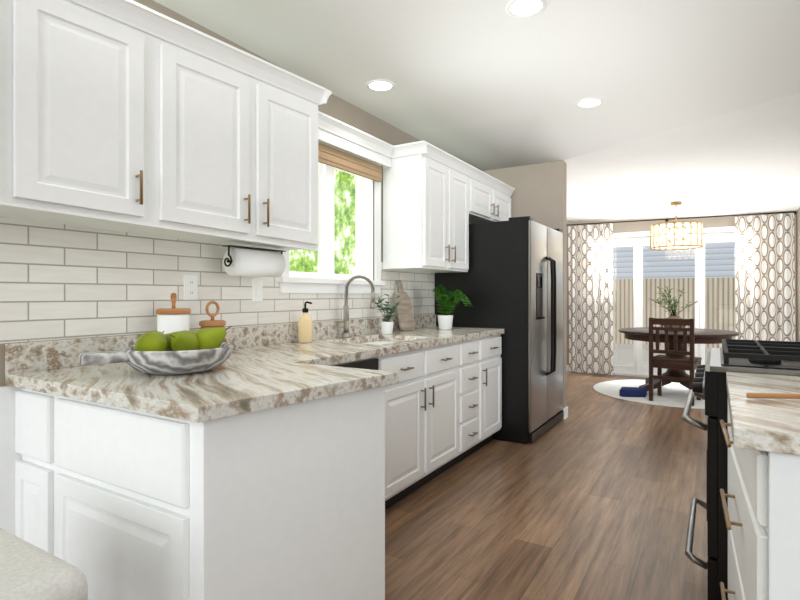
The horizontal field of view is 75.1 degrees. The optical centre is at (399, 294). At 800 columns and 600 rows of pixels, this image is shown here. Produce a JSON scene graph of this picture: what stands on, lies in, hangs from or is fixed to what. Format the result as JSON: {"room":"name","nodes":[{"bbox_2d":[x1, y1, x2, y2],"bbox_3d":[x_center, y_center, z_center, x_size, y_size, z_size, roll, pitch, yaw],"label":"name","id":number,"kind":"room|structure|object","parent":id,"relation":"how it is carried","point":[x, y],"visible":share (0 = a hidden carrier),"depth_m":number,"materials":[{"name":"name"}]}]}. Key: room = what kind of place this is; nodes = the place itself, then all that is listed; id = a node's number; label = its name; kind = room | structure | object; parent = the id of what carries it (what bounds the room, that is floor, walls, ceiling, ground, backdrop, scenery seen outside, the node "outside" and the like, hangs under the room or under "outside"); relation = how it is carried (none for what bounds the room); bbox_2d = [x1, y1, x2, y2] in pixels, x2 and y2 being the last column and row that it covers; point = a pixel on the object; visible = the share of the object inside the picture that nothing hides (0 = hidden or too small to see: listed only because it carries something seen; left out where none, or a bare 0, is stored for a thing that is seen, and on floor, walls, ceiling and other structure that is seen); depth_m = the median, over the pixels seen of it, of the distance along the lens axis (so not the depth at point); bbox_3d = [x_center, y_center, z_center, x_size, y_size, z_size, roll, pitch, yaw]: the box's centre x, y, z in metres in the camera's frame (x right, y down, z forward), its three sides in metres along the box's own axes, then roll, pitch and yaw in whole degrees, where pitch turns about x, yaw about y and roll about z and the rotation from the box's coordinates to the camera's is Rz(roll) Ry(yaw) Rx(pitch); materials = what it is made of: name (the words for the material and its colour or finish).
{"room":"kitchen","nodes":[
{"label":"kitchen","id":0,"kind":"room"},
{"bbox_2d":[0,0,430,386],"bbox_3d":[-1.460,-0.080,1.766,0.150,2.520,8.800,0,0,31],"label":"wall","id":1,"kind":"structure","parent":0,"point":[335,107],"depth_m":3.43,"materials":[{"name":"beige paint"}]},
{"bbox_2d":[0,216,434,342],"bbox_3d":[-1.003,-0.077,2.365,0.008,0.485,5.000,0,0,31],"label":"tile backsplash","id":2,"kind":"structure","parent":1,"relation":"attached to","point":[58,281],"depth_m":2.14,"materials":[{"name":"white tile"}]},
{"bbox_2d":[184,275,197,299],"bbox_3d":[-0.969,-0.035,2.405,0.008,0.112,0.070,0,0,31],"label":"outlet","id":3,"kind":"object","parent":2,"relation":"attached to","point":[190,287],"depth_m":2.41,"materials":[{"name":"white plastic"}]},
{"bbox_2d":[252,279,262,300],"bbox_3d":[-0.757,-0.027,2.754,0.008,0.112,0.070,0,0,31],"label":"outlet","id":4,"kind":"object","parent":2,"relation":"attached to","point":[257,284],"depth_m":2.75,"materials":[{"name":"white plastic"}]},
{"bbox_2d":[0,0,514,272],"bbox_3d":[-0.472,-0.625,2.873,0.380,0.870,5.620,0,0,31],"label":"upper cabinet","id":5,"kind":"object","parent":1,"relation":"attached to","point":[128,116],"visible":0.98,"depth_m":1.98,"materials":[{"name":"white paint"}]},
{"bbox_2d":[223,245,285,277],"bbox_3d":[-0.705,-0.158,2.535,0.132,0.138,0.360,0,0,31],"label":"paper towel holder","id":6,"kind":"object","parent":5,"relation":"attached to","point":[237,260],"visible":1,"depth_m":2.46,"materials":[{"name":"white paper"}]},
{"bbox_2d":[277,141,384,293],"bbox_3d":[-0.461,-0.480,3.358,0.202,0.940,1.040,0,0,31],"label":"kitchen window","id":7,"kind":"structure","parent":1,"relation":"in","point":[324,280],"depth_m":3.38,"materials":[{"name":"white plastic"}]},
{"bbox_2d":[318,142,381,181],"bbox_3d":[-0.384,-0.861,3.311,0.024,0.112,0.940,0,0,31],"label":"woven shade","id":8,"kind":"object","parent":7,"relation":"attached to","point":[327,155],"visible":0.59,"depth_m":3.37,"materials":[{"name":"beige wicker"}]},
{"bbox_2d":[153,0,799,170],"bbox_3d":[-0.263,-1.280,1.425,4.050,0.001,9.762,0,0,31],"label":"ceiling","id":9,"kind":"structure","parent":0,"point":[490,88],"depth_m":2.84,"materials":[{"name":"white paint"}]},
{"bbox_2d":[366,79,394,91],"bbox_3d":[-0.119,-1.276,3.174,0.176,0.006,0.176,0,0,31],"label":"recessed light","id":10,"kind":"object","parent":9,"relation":"in","point":[379,85],"visible":1,"depth_m":3.17,"materials":[{"name":"white plastic"}]},
{"bbox_2d":[506,0,546,17],"bbox_3d":[0.559,-1.276,2.305,0.176,0.006,0.176,0,0,31],"label":"recessed light","id":11,"kind":"object","parent":9,"relation":"in","point":[514,8],"visible":1,"depth_m":2.31,"materials":[{"name":"white plastic"}]},
{"bbox_2d":[576,98,603,107],"bbox_3d":[1.260,-1.276,3.459,0.176,0.006,0.176,0,0,31],"label":"recessed light","id":12,"kind":"object","parent":9,"relation":"in","point":[588,102],"visible":1,"depth_m":3.45,"materials":[{"name":"white plastic"}]},
{"bbox_2d":[483,160,566,410],"bbox_3d":[0.901,-0.080,5.409,1.600,2.520,0.120,0,0,31],"label":"wall","id":13,"kind":"structure","parent":0,"point":[540,192],"depth_m":5.03,"materials":[{"name":"beige paint"}]},
{"bbox_2d":[563,365,568,418],"bbox_3d":[2.271,1.130,5.641,3.700,0.100,4.400,0,0,31],"label":"baseboard","id":14,"kind":"structure","parent":13,"relation":"attached to","point":[565,409],"depth_m":4.99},
{"bbox_2d":[385,372,707,599],"bbox_3d":[0.289,1.210,2.574,4.400,0.060,12.100,0,0,31],"label":"floor","id":15,"kind":"structure","parent":0,"point":[597,507],"depth_m":2.77,"materials":[{"name":"brown wood"}]},
{"bbox_2d":[0,528,87,599],"bbox_3d":[-0.915,0.863,0.978,0.460,0.636,0.462,0,0,31],"label":"upholstered stool","id":16,"kind":"object","parent":15,"relation":"on","point":[27,571],"visible":1,"depth_m":1.03,"materials":[{"name":"grey fabric"}]},
{"bbox_2d":[0,331,398,599],"bbox_3d":[-1.048,0.673,1.198,1.135,1.012,2.158,0,0,31],"label":"base cabinet","id":17,"kind":"object","parent":15,"relation":"on","point":[240,478],"visible":0.82,"depth_m":1.53,"materials":[{"name":"white paint"}]},
{"bbox_2d":[79,326,232,374],"bbox_3d":[-0.815,0.191,1.797,0.370,0.156,0.486,0,0,31],"label":"bowl","id":18,"kind":"object","parent":17,"relation":"on","point":[201,350],"visible":1,"depth_m":1.74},
{"bbox_2d":[156,293,190,333],"bbox_3d":[-0.943,0.130,2.165,0.136,0.278,0.136,0,0,31],"label":"jar","id":19,"kind":"object","parent":17,"relation":"on","point":[169,320],"visible":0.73,"depth_m":2.11,"materials":[{"name":"white ceramic"}]},
{"bbox_2d":[199,301,226,342],"bbox_3d":[-0.829,0.147,2.307,0.118,0.244,0.112,0,0,31],"label":"jar","id":20,"kind":"object","parent":17,"relation":"on","point":[212,323],"visible":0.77,"depth_m":2.29,"materials":[{"name":"brown wood"}]},
{"bbox_2d":[193,314,503,509],"bbox_3d":[-0.054,0.673,3.283,0.669,1.012,2.435,0,0,31],"label":"base cabinet","id":21,"kind":"object","parent":15,"relation":"on","point":[445,405],"visible":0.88,"depth_m":3.11,"materials":[{"name":"white paint"}]},
{"bbox_2d":[298,301,311,342],"bbox_3d":[-0.537,0.152,2.948,0.079,0.234,0.079,0,0,-14],"label":"soap dispenser","id":22,"kind":"object","parent":21,"relation":"on","point":[305,321],"visible":1,"depth_m":2.92,"materials":[{"name":"yellow plastic"}]},
{"bbox_2d":[341,275,374,337],"bbox_3d":[-0.268,0.071,3.312,0.208,0.396,0.085,0,0,-21],"label":"gooseneck faucet","id":23,"kind":"object","parent":21,"relation":"on","point":[346,334],"visible":1,"depth_m":3.29,"materials":[{"name":"silver metal"}]},
{"bbox_2d":[375,294,400,333],"bbox_3d":[-0.083,0.130,3.594,0.210,0.277,0.198,0,0,31],"label":"potted plant","id":24,"kind":"object","parent":21,"relation":"on","point":[386,325],"visible":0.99,"depth_m":3.56,"materials":[{"name":"green plant"}]},
{"bbox_2d":[395,280,414,330],"bbox_3d":[0.029,0.076,3.927,0.099,0.383,0.200,0,0,31],"label":"paddle cutting board","id":25,"kind":"object","parent":21,"relation":"on","point":[404,309],"visible":0.99,"depth_m":3.91,"materials":[{"name":"brown wood"}]},
{"bbox_2d":[432,284,472,329],"bbox_3d":[0.411,0.093,4.113,0.316,0.352,0.434,0,0,4],"label":"potted fern","id":26,"kind":"object","parent":21,"relation":"on","point":[447,304],"visible":1,"depth_m":4.04,"materials":[{"name":"green plant"}]},
{"bbox_2d":[435,216,563,443],"bbox_3d":[0.953,0.280,4.702,0.911,1.799,1.015,0,0,31],"label":"refrigerator","id":27,"kind":"object","parent":15,"relation":"on","point":[513,281],"visible":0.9,"depth_m":4.22,"materials":[{"name":"silver metal"}]},
{"bbox_2d":[593,379,704,408],"bbox_3d":[3.330,1.175,6.285,1.870,0.008,1.870,0,0,31],"label":"round rug","id":28,"kind":"object","parent":15,"relation":"on","point":[674,394],"visible":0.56,"depth_m":6.18,"materials":[{"name":"white fabric"}]},
{"bbox_2d":[619,387,646,396],"bbox_3d":[2.717,1.127,6.061,0.319,0.085,0.254,0,0,14],"label":"sneakers","id":29,"kind":"object","parent":28,"relation":"on","point":[624,391],"visible":1,"depth_m":5.96,"materials":[{"name":"fabric"}]},
{"bbox_2d":[649,318,701,405],"bbox_3d":[3.059,0.710,5.779,0.450,0.920,0.435,0,0,39],"label":"dining chair","id":30,"kind":"object","parent":28,"relation":"on","point":[690,363],"visible":0.94,"depth_m":5.65,"materials":[{"name":"brown wood"}]},
{"bbox_2d":[618,327,738,393],"bbox_3d":[3.382,0.802,6.370,1.300,0.734,1.300,0,0,31],"label":"pedestal dining table","id":31,"kind":"object","parent":28,"relation":"on","point":[701,336],"visible":0.59,"depth_m":6.17,"materials":[{"name":"brown wood"}]},
{"bbox_2d":[648,286,697,327],"bbox_3d":[3.360,0.157,6.420,0.550,0.553,0.373,0,0,43],"label":"potted plant","id":32,"kind":"object","parent":31,"relation":"on","point":[674,305],"visible":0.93,"depth_m":6.41,"materials":[{"name":"green plant"}]},
{"bbox_2d":[682,339,799,599],"bbox_3d":[1.572,0.694,2.034,0.797,0.971,0.760,0,0,31],"label":"stove","id":33,"kind":"object","parent":15,"relation":"on","point":[735,355],"visible":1,"depth_m":1.87,"materials":[{"name":"black metal"}]},
{"bbox_2d":[720,372,799,599],"bbox_3d":[1.200,0.725,1.272,0.710,0.909,0.910,0,0,31],"label":"base cabinet","id":34,"kind":"object","parent":15,"relation":"on","point":[762,514],"visible":1,"depth_m":1.09,"materials":[{"name":"white paint"}]},
{"bbox_2d":[746,393,799,398],"bbox_3d":[1.135,0.261,1.339,0.466,0.014,0.057,0,0,8],"label":"wooden spoon","id":35,"kind":"object","parent":34,"relation":"on","point":[749,395],"visible":1,"depth_m":1.34,"materials":[{"name":"brown wood"}]},
{"bbox_2d":[567,213,795,364],"bbox_3d":[3.517,-0.080,7.546,3.850,2.520,0.150,0,0,31],"label":"wall","id":36,"kind":"structure","parent":0,"point":[728,221],"depth_m":7.44,"materials":[{"name":"beige paint"}]},
{"bbox_2d":[613,226,734,376],"bbox_3d":[3.777,0.135,7.348,2.240,2.090,0.118,0,0,31],"label":"patio door","id":37,"kind":"structure","parent":36,"relation":"in","point":[637,240],"depth_m":7.52,"materials":[{"name":"white plastic"}]},
{"bbox_2d":[564,93,799,221],"bbox_3d":[2.346,-1.150,5.716,4.050,0.259,4.595,0,0,31],"label":"ceiling","id":38,"kind":"structure","parent":0,"point":[747,160],"depth_m":5.04,"materials":[{"name":"white paint"}]},
{"bbox_2d":[639,188,703,202],"bbox_3d":[3.152,-1.149,6.030,0.640,0.058,0.540,0,0,31],"label":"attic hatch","id":39,"kind":"object","parent":38,"relation":"attached to","point":[684,194],"visible":1,"depth_m":6.02,"materials":[{"name":"white paint"}]},
{"bbox_2d":[650,202,703,249],"bbox_3d":[3.382,-0.851,6.370,0.584,0.554,0.584,0,0,31],"label":"drum chandelier","id":40,"kind":"object","parent":38,"relation":"hanging from","point":[682,237],"visible":1,"depth_m":6.20,"materials":[{"name":"gold metal"}]},
{"bbox_2d":[567,211,795,225],"bbox_3d":[3.709,-1.050,7.260,2.935,0.068,0.138,0,0,31],"label":"curtain rod","id":41,"kind":"object","parent":38,"relation":"attached to","point":[794,212],"visible":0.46,"depth_m":7.07,"materials":[{"name":"brown metal"}]},
{"bbox_2d":[568,223,612,374],"bbox_3d":[2.832,0.061,7.735,0.642,2.207,0.086,0,0,31],"label":"curtain","id":42,"kind":"object","parent":41,"relation":"hanging from","point":[590,247],"visible":1,"depth_m":7.74,"materials":[{"name":"white fabric"}]},
{"bbox_2d":[735,213,794,341],"bbox_3d":[4.647,0.072,6.631,0.632,2.185,0.086,0,0,31],"label":"curtain","id":43,"kind":"object","parent":41,"relation":"hanging from","point":[764,244],"visible":0.73,"depth_m":6.63,"materials":[{"name":"white fabric"}]},
{"bbox_2d":[796,208,799,341],"bbox_3d":[1.934,-0.080,1.487,0.260,2.520,11.850,0,0,31],"label":"wall","id":44,"kind":"structure","parent":0,"point":[798,210],"depth_m":6.36,"materials":[{"name":"beige paint"}]},
{"label":"outside","id":45,"kind":"structure","parent":0,"visible":0},
{"bbox_2d":[290,169,354,274],"bbox_3d":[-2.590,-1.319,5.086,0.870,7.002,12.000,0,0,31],"label":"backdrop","id":46,"kind":"structure","parent":45,"point":[303,260],"depth_m":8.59,"materials":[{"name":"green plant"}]},
{"bbox_2d":[613,242,735,353],"bbox_3d":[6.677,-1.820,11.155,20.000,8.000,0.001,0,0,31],"label":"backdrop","id":47,"kind":"structure","parent":45,"point":[674,269],"depth_m":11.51,"materials":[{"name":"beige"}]},
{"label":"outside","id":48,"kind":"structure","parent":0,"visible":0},
{"bbox_2d":[613,349,706,366],"bbox_3d":[5.472,1.260,9.172,20.000,0.001,4.640,0,0,31],"label":"ground","id":49,"kind":"structure","parent":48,"point":[621,357],"depth_m":10.48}
]}

